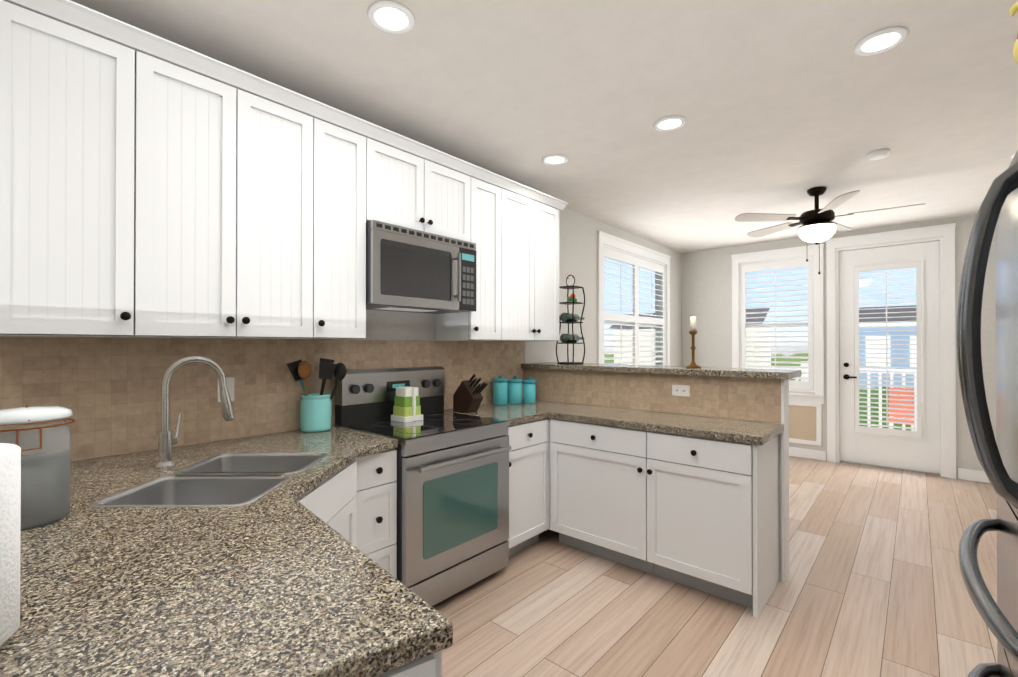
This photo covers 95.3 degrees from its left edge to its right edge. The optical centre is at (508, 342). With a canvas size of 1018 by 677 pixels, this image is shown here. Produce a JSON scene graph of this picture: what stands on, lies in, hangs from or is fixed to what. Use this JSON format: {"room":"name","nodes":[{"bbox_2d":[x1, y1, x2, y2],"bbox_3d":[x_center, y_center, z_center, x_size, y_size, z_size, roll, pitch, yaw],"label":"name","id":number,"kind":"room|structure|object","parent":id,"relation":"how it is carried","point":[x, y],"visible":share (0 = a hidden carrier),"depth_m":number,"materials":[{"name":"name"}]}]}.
{"room":"kitchen","nodes":[
{"label":"kitchen","id":0,"kind":"room"},
{"bbox_2d":[46,208,681,365],"bbox_3d":[-0.606,0.047,3.243,0.140,2.684,9.434,0,0,41],"label":"wall","id":1,"kind":"structure","parent":0,"point":[578,246],"depth_m":4.59,"materials":[{"name":"paint"}]},
{"bbox_2d":[0,0,159,337],"bbox_3d":[-1.620,-0.582,1.717,0.346,1.124,0.425,0,0,41],"label":"upper cabinet","id":2,"kind":"object","parent":1,"relation":"attached to","point":[153,185],"depth_m":1.61,"materials":[{"name":"white wood"}]},
{"bbox_2d":[160,40,327,339],"bbox_3d":[-1.293,-0.580,2.090,0.346,1.124,0.787,0,0,41],"label":"upper cabinet","id":3,"kind":"object","parent":1,"relation":"attached to","point":[244,158],"depth_m":1.99,"materials":[{"name":"white wood"}]},
{"bbox_2d":[0,337,524,460],"bbox_3d":[-1.024,0.254,2.650,0.010,0.536,3.513,0,0,41],"label":"backsplash","id":4,"kind":"structure","parent":1,"relation":"attached to","point":[107,391],"depth_m":2.14,"materials":[{"name":"tile"}]},
{"bbox_2d":[217,377,233,401],"bbox_3d":[-1.368,0.229,2.245,0.008,0.116,0.072,0,0,41],"label":"light switch","id":5,"kind":"object","parent":4,"relation":"attached to","point":[230,383],"visible":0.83,"depth_m":2.25,"materials":[{"name":"white plastic"}]},
{"bbox_2d":[328,108,371,339],"bbox_3d":[-0.993,-0.579,2.431,0.346,1.124,0.340,0,0,41],"label":"upper cabinet","id":6,"kind":"object","parent":1,"relation":"attached to","point":[349,138],"depth_m":2.37,"materials":[{"name":"white wood"}]},
{"bbox_2d":[372,124,435,233],"bbox_3d":[-0.738,-0.889,2.724,0.346,0.500,0.436,0,0,41],"label":"upper cabinet","id":7,"kind":"object","parent":1,"relation":"attached to","point":[403,170],"depth_m":2.62,"materials":[{"name":"white wood"}]},
{"bbox_2d":[366,220,475,313],"bbox_3d":[-0.586,-0.417,2.806,0.442,0.437,0.754,0,0,41],"label":"over-the-range microwave","id":8,"kind":"object","parent":7,"relation":"attached to","point":[412,270],"visible":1,"depth_m":2.64,"materials":[{"name":"grey metal"}]},
{"bbox_2d":[436,152,471,241],"bbox_3d":[-0.522,-0.888,2.970,0.346,0.500,0.436,0,0,41],"label":"upper cabinet","id":9,"kind":"object","parent":1,"relation":"attached to","point":[453,177],"depth_m":2.91,"materials":[{"name":"white wood"}]},
{"bbox_2d":[436,164,507,340],"bbox_3d":[-0.263,-0.574,3.262,0.346,1.124,0.350,0,0,41],"label":"upper cabinet","id":10,"kind":"object","parent":1,"relation":"attached to","point":[489,322],"depth_m":3.16,"materials":[{"name":"white wood"}]},
{"bbox_2d":[508,180,563,340],"bbox_3d":[0.030,-0.572,3.596,0.346,1.124,0.758,0,0,41],"label":"upper cabinet","id":11,"kind":"object","parent":1,"relation":"attached to","point":[533,217],"depth_m":3.50,"materials":[{"name":"white wood"}]},
{"bbox_2d":[597,231,670,365],"bbox_3d":[1.510,-0.219,5.615,0.190,1.900,1.871,0,0,41],"label":"window","id":12,"kind":"structure","parent":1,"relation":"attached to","point":[617,249],"depth_m":5.56,"materials":[{"name":"white"}]},
{"bbox_2d":[71,0,1017,252],"bbox_3d":[0.769,-1.342,2.042,3.800,0.080,9.434,0,0,41],"label":"ceiling","id":13,"kind":"structure","parent":0,"point":[782,106],"depth_m":2.40,"materials":[{"name":"paint"}]},
{"bbox_2d":[368,1,414,33],"bbox_3d":[-0.471,-1.296,1.859,0.184,0.012,0.184,0,0,41],"label":"recessed light","id":14,"kind":"object","parent":13,"relation":"in","point":[391,17],"visible":1,"depth_m":1.85,"materials":[{"name":"white"}]},
{"bbox_2d":[542,154,567,164],"bbox_3d":[0.325,-1.288,3.281,0.184,0.012,0.184,0,0,41],"label":"recessed light","id":15,"kind":"object","parent":13,"relation":"in","point":[555,159],"visible":1,"depth_m":3.27,"materials":[{"name":"white"}]},
{"bbox_2d":[653,115,685,130],"bbox_3d":[0.951,-1.291,2.745,0.184,0.012,0.184,0,0,41],"label":"recessed light","id":16,"kind":"object","parent":13,"relation":"in","point":[670,123],"visible":1,"depth_m":2.74,"materials":[{"name":"white"}]},
{"bbox_2d":[735,187,925,273],"bbox_3d":[2.635,-0.924,3.904,1.298,0.733,1.312,0,0,41],"label":"ceiling fan light","id":17,"kind":"object","parent":13,"relation":"hanging from","point":[818,226],"visible":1,"depth_m":3.86,"materials":[{"name":"black metal"}]},
{"bbox_2d":[867,149,889,159],"bbox_3d":[2.520,-1.277,3.167,0.124,0.036,0.124,0,0,41],"label":"smoke detector","id":18,"kind":"object","parent":13,"relation":"attached to","point":[878,154],"visible":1,"depth_m":3.14,"materials":[{"name":"white plastic"}]},
{"bbox_2d":[854,26,908,55],"bbox_3d":[1.603,-1.295,2.004,0.184,0.012,0.184,0,0,41],"label":"recessed light","id":19,"kind":"object","parent":13,"relation":"in","point":[880,41],"visible":1,"depth_m":1.99,"materials":[{"name":"white"}]},
{"bbox_2d":[524,368,788,582],"bbox_3d":[0.902,0.802,3.363,1.936,1.174,0.130,0,0,41],"label":"wall","id":20,"kind":"structure","parent":0,"point":[756,399],"depth_m":3.01,"materials":[{"name":"tile"}]},
{"bbox_2d":[521,362,801,379],"bbox_3d":[0.973,0.195,3.424,1.966,0.040,0.410,0,0,41],"label":"bar","id":21,"kind":"object","parent":20,"relation":"attached to","point":[785,374],"visible":1,"depth_m":3.08,"materials":[{"name":"grey stone"}]},
{"bbox_2d":[556,275,584,363],"bbox_3d":[0.537,-0.192,3.863,0.180,0.736,0.290,0,0,41],"label":"rack","id":22,"kind":"object","parent":21,"relation":"on","point":[568,318],"visible":0.92,"depth_m":3.79,"materials":[{"name":"black metal"}]},
{"bbox_2d":[685,316,700,367],"bbox_3d":[1.257,-0.004,3.169,0.100,0.352,0.098,0,0,41],"label":"brass candlestick","id":23,"kind":"object","parent":21,"relation":"on","point":[693,332],"visible":0.98,"depth_m":3.16,"materials":[{"name":"brown metal"}]},
{"bbox_2d":[672,385,689,396],"bbox_3d":[1.135,0.318,3.069,0.116,0.072,0.008,0,0,41],"label":"outlet","id":24,"kind":"object","parent":20,"relation":"attached to","point":[680,390],"visible":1,"depth_m":3.06,"materials":[{"name":"white plastic"}]},
{"bbox_2d":[433,456,996,676],"bbox_3d":[0.769,1.412,2.028,3.800,0.060,9.434,0,0,41],"label":"floor","id":25,"kind":"structure","parent":0,"point":[873,585],"depth_m":2.43,"materials":[{"name":"brown wood"}]},
{"bbox_2d":[297,461,441,676],"bbox_3d":[-0.932,0.941,1.280,1.922,0.872,1.482,0,0,41],"label":"base cabinet","id":26,"kind":"object","parent":25,"relation":"on","point":[331,502],"visible":0.08,"depth_m":1.35,"materials":[{"name":"white wood"}]},
{"bbox_2d":[0,425,452,676],"bbox_3d":[-0.849,0.485,1.372,1.936,0.040,1.726,0,0,41],"label":"countertop","id":27,"kind":"structure","parent":26,"relation":"on","point":[280,581],"depth_m":0.87,"materials":[{"name":"stone"}]},
{"bbox_2d":[0,443,20,649],"bbox_3d":[-0.829,0.284,0.679,0.158,0.353,0.158,0,0,41],"label":"paper towel roll","id":28,"kind":"object","parent":27,"relation":"on","point":[10,494],"visible":1,"depth_m":0.70,"materials":[{"name":"white paper"}]},
{"bbox_2d":[0,405,74,530],"bbox_3d":[-1.246,0.312,1.199,0.193,0.302,0.185,0,0,41],"label":"canister","id":29,"kind":"object","parent":27,"relation":"on","point":[40,436],"visible":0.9,"depth_m":1.17,"materials":[{"name":"white"}]},
{"bbox_2d":[155,356,234,467],"bbox_3d":[-1.239,0.260,1.835,0.091,0.414,0.266,0,0,41],"label":"pull-down faucet","id":30,"kind":"object","parent":27,"relation":"on","point":[166,441],"visible":1,"depth_m":1.75,"materials":[{"name":"silver metal"}]},
{"bbox_2d":[90,453,327,506],"bbox_3d":[-0.978,0.565,1.636,0.458,0.202,0.650,0,0,-1],"label":"double-bowl sink","id":31,"kind":"object","parent":27,"relation":"in","point":[232,479],"visible":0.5,"depth_m":1.61,"materials":[{"name":"silver metal"}]},
{"bbox_2d":[287,358,346,431],"bbox_3d":[-1.020,0.277,2.498,0.192,0.387,0.265,0,0,41],"label":"utensil crock","id":32,"kind":"object","parent":27,"relation":"on","point":[315,412],"visible":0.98,"depth_m":2.45,"materials":[{"name":"teal ceramic"}]},
{"bbox_2d":[335,366,511,606],"bbox_3d":[-0.474,0.774,2.701,0.727,1.223,0.754,0,0,41],"label":"range","id":33,"kind":"object","parent":25,"relation":"on","point":[452,481],"visible":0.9,"depth_m":2.53,"materials":[{"name":"grey metal"}]},
{"bbox_2d":[391,386,422,422],"bbox_3d":[-0.615,0.368,2.799,0.156,0.197,0.140,0,0,41],"label":"bundle","id":34,"kind":"object","parent":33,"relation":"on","point":[406,407],"visible":1,"depth_m":2.75,"materials":[{"name":"green fabric"}]},
{"bbox_2d":[355,418,549,578],"bbox_3d":[-0.425,0.950,2.823,0.649,0.872,1.471,0,0,41],"label":"base cabinet","id":35,"kind":"object","parent":25,"relation":"on","point":[529,485],"depth_m":2.89,"materials":[{"name":"white wood"}]},
{"bbox_2d":[548,418,655,574],"bbox_3d":[0.711,0.952,3.109,0.782,0.872,0.496,0,0,41],"label":"base cabinet","id":36,"kind":"object","parent":25,"relation":"on","point":[603,477],"depth_m":2.89,"materials":[{"name":"white wood"}]},
{"bbox_2d":[656,432,778,617],"bbox_3d":[1.160,0.949,2.714,0.634,0.872,0.496,0,0,41],"label":"base cabinet","id":37,"kind":"object","parent":25,"relation":"on","point":[698,513],"depth_m":2.49,"materials":[{"name":"white wood"}]},
{"bbox_2d":[444,399,783,445],"bbox_3d":[0.543,0.493,2.956,1.936,0.040,0.955,0,0,41],"label":"countertop","id":38,"kind":"structure","parent":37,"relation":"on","point":[746,432],"depth_m":2.89,"materials":[{"name":"stone"}]},
{"bbox_2d":[453,374,487,412],"bbox_3d":[-0.256,0.343,3.152,0.263,0.260,0.095,0,0,41],"label":"knife block","id":39,"kind":"object","parent":38,"relation":"on","point":[467,396],"visible":1,"depth_m":3.13,"materials":[{"name":"brown wood"}]},
{"bbox_2d":[492,375,507,404],"bbox_3d":[-0.067,0.365,3.597,0.124,0.222,0.124,0,0,41],"label":"canister","id":40,"kind":"object","parent":38,"relation":"on","point":[500,390],"visible":0.98,"depth_m":3.55,"materials":[{"name":"teal ceramic"}]},
{"bbox_2d":[508,376,522,403],"bbox_3d":[0.048,0.369,3.636,0.118,0.214,0.118,0,0,41],"label":"canister","id":41,"kind":"object","parent":38,"relation":"on","point":[514,389],"visible":0.98,"depth_m":3.59,"materials":[{"name":"teal ceramic"}]},
{"bbox_2d":[522,377,536,402],"bbox_3d":[0.162,0.374,3.675,0.112,0.205,0.112,0,0,41],"label":"canister","id":42,"kind":"object","parent":38,"relation":"on","point":[529,389],"visible":1,"depth_m":3.63,"materials":[{"name":"teal ceramic"}]},
{"bbox_2d":[957,150,1017,676],"bbox_3d":[1.280,0.479,0.711,0.848,1.792,0.912,0,0,41],"label":"refrigerator","id":43,"kind":"object","parent":25,"relation":"on","point":[997,212],"visible":1,"depth_m":1.00,"materials":[{"name":"grey metal"}]},
{"bbox_2d":[1009,1,1017,159],"bbox_3d":[1.180,-0.603,1.036,0.088,0.373,0.086,0,0,41],"label":"parrot","id":44,"kind":"object","parent":43,"relation":"on","point":[1013,9],"visible":0.96,"depth_m":1.05,"materials":[{"name":"ceramic"}]},
{"bbox_2d":[681,215,995,478],"bbox_3d":[3.836,0.059,5.526,3.520,2.684,0.140,0,0,41],"label":"wall","id":45,"kind":"structure","parent":0,"point":[706,277],"depth_m":5.79,"materials":[{"name":"paint"}]},
{"bbox_2d":[731,244,824,403],"bbox_3d":[3.389,-0.217,5.887,1.025,1.900,0.190,0,0,41],"label":"window","id":46,"kind":"structure","parent":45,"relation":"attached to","point":[760,261],"depth_m":5.79,"materials":[{"name":"white"}]},
{"bbox_2d":[789,402,821,445],"bbox_3d":[3.384,0.978,5.813,0.885,0.510,0.017,0,0,41],"label":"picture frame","id":47,"kind":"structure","parent":45,"relation":"attached to","point":[805,423],"depth_m":5.63,"materials":[{"name":"white"}]},
{"bbox_2d":[789,447,825,460],"bbox_3d":[3.114,1.348,6.045,1.681,0.109,0.020,0,0,41],"label":"baseboard","id":48,"kind":"structure","parent":45,"relation":"attached to","point":[796,452],"depth_m":5.61,"materials":[{"name":"white wood"}]},
{"bbox_2d":[826,223,955,478],"bbox_3d":[4.213,0.089,5.175,1.107,2.620,0.170,0,0,41],"label":"door","id":49,"kind":"structure","parent":45,"relation":"in","point":[928,446],"depth_m":5.10,"materials":[{"name":"white"}]},
{"bbox_2d":[958,468,989,482],"bbox_3d":[4.834,1.340,4.534,0.642,0.109,0.020,0,0,41],"label":"baseboard","id":50,"kind":"structure","parent":45,"relation":"attached to","point":[972,475],"depth_m":4.67,"materials":[{"name":"white wood"}]},
{"label":"outside","id":51,"kind":"structure","parent":0,"visible":0},
{"bbox_2d":[604,257,939,430],"bbox_3d":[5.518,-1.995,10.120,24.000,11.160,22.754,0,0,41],"label":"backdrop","id":52,"kind":"structure","parent":51,"point":[649,285],"depth_m":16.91,"materials":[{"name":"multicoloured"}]}
]}

